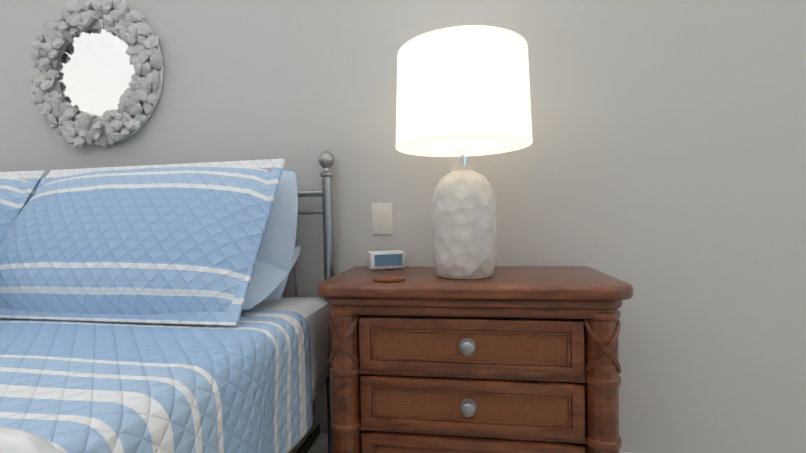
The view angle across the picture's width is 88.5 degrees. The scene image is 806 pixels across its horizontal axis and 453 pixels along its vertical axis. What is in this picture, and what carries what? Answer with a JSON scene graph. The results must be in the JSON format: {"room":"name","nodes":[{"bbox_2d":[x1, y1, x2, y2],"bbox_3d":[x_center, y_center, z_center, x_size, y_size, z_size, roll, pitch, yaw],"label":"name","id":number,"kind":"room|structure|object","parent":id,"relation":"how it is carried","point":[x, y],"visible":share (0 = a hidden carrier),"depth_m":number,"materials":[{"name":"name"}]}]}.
{"room":"bedroom","nodes":[
{"label":"bedroom","id":0,"kind":"room"},
{"bbox_2d":[0,0,805,452],"bbox_3d":[-0.835,-0.299,1.760,8.040,2.440,0.120,-1,1,9],"label":"wall","id":1,"kind":"structure","parent":0,"point":[658,164],"depth_m":1.47,"materials":[{"name":"grey paint"}]},
{"bbox_2d":[30,0,163,148],"bbox_3d":[-1.291,-0.644,1.724,0.652,0.639,0.066,-1,1,9],"label":"mirror","id":2,"kind":"object","parent":1,"relation":"attached to","point":[96,74],"visible":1,"depth_m":1.73,"materials":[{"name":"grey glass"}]},
{"bbox_2d":[372,203,392,234],"bbox_3d":[-0.079,-0.030,1.582,0.080,0.120,0.010,-1,1,9],"label":"switch plate","id":3,"kind":"object","parent":1,"relation":"attached to","point":[382,218],"visible":1,"depth_m":1.58,"materials":[{"name":"white plastic"}]},
{"bbox_2d":[295,432,631,452],"bbox_3d":[-0.823,0.875,1.714,7.800,0.095,0.018,-1,1,9],"label":"baseboard","id":4,"kind":"structure","parent":1,"relation":"attached to","point":[320,445],"depth_m":1.62,"materials":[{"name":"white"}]},
{"bbox_3d":[-2.446,1.051,-0.745,10.500,0.100,5.620,-1,1,9],"label":"floor","id":5,"kind":"structure","parent":0,"visible":0},
{"bbox_3d":[-1.110,0.958,-0.144,7.800,0.012,3.780,-1,1,9],"label":"floor carpet","id":6,"kind":"object","parent":5,"relation":"on","visible":0},
{"bbox_2d":[0,151,334,452],"bbox_3d":[-1.430,0.356,0.630,2.253,1.202,2.273,-1,1,9],"label":"bed","id":7,"kind":"object","parent":6,"relation":"on","point":[146,309],"visible":1,"depth_m":1.13,"materials":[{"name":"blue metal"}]},
{"bbox_2d":[317,266,633,452],"bbox_3d":[0.207,0.531,1.316,0.860,0.758,0.455,-1,1,9],"label":"nightstand","id":8,"kind":"object","parent":6,"relation":"on","point":[513,359],"visible":1,"depth_m":1.13,"materials":[{"name":"brown wood"}]},
{"bbox_2d":[367,250,405,269],"bbox_3d":[-0.061,0.119,1.487,0.130,0.062,0.072,-1,1,-16],"label":"alarm clock","id":9,"kind":"object","parent":8,"relation":"on","point":[387,259],"visible":0.98,"depth_m":1.45,"materials":[{"name":"white plastic"}]},
{"bbox_2d":[372,275,405,281],"bbox_3d":[-0.041,0.153,1.222,0.100,0.006,0.100,-1,1,9],"label":"coaster","id":10,"kind":"object","parent":8,"relation":"on","point":[388,278],"visible":1,"depth_m":1.20,"materials":[{"name":"wood"}]},
{"bbox_2d":[396,25,531,278],"bbox_3d":[0.183,-0.209,1.270,0.410,0.719,0.410,-1,1,9],"label":"table lamp","id":11,"kind":"object","parent":8,"relation":"on","point":[463,92],"visible":1,"depth_m":1.13,"materials":[{"name":"fabric"}]}
]}

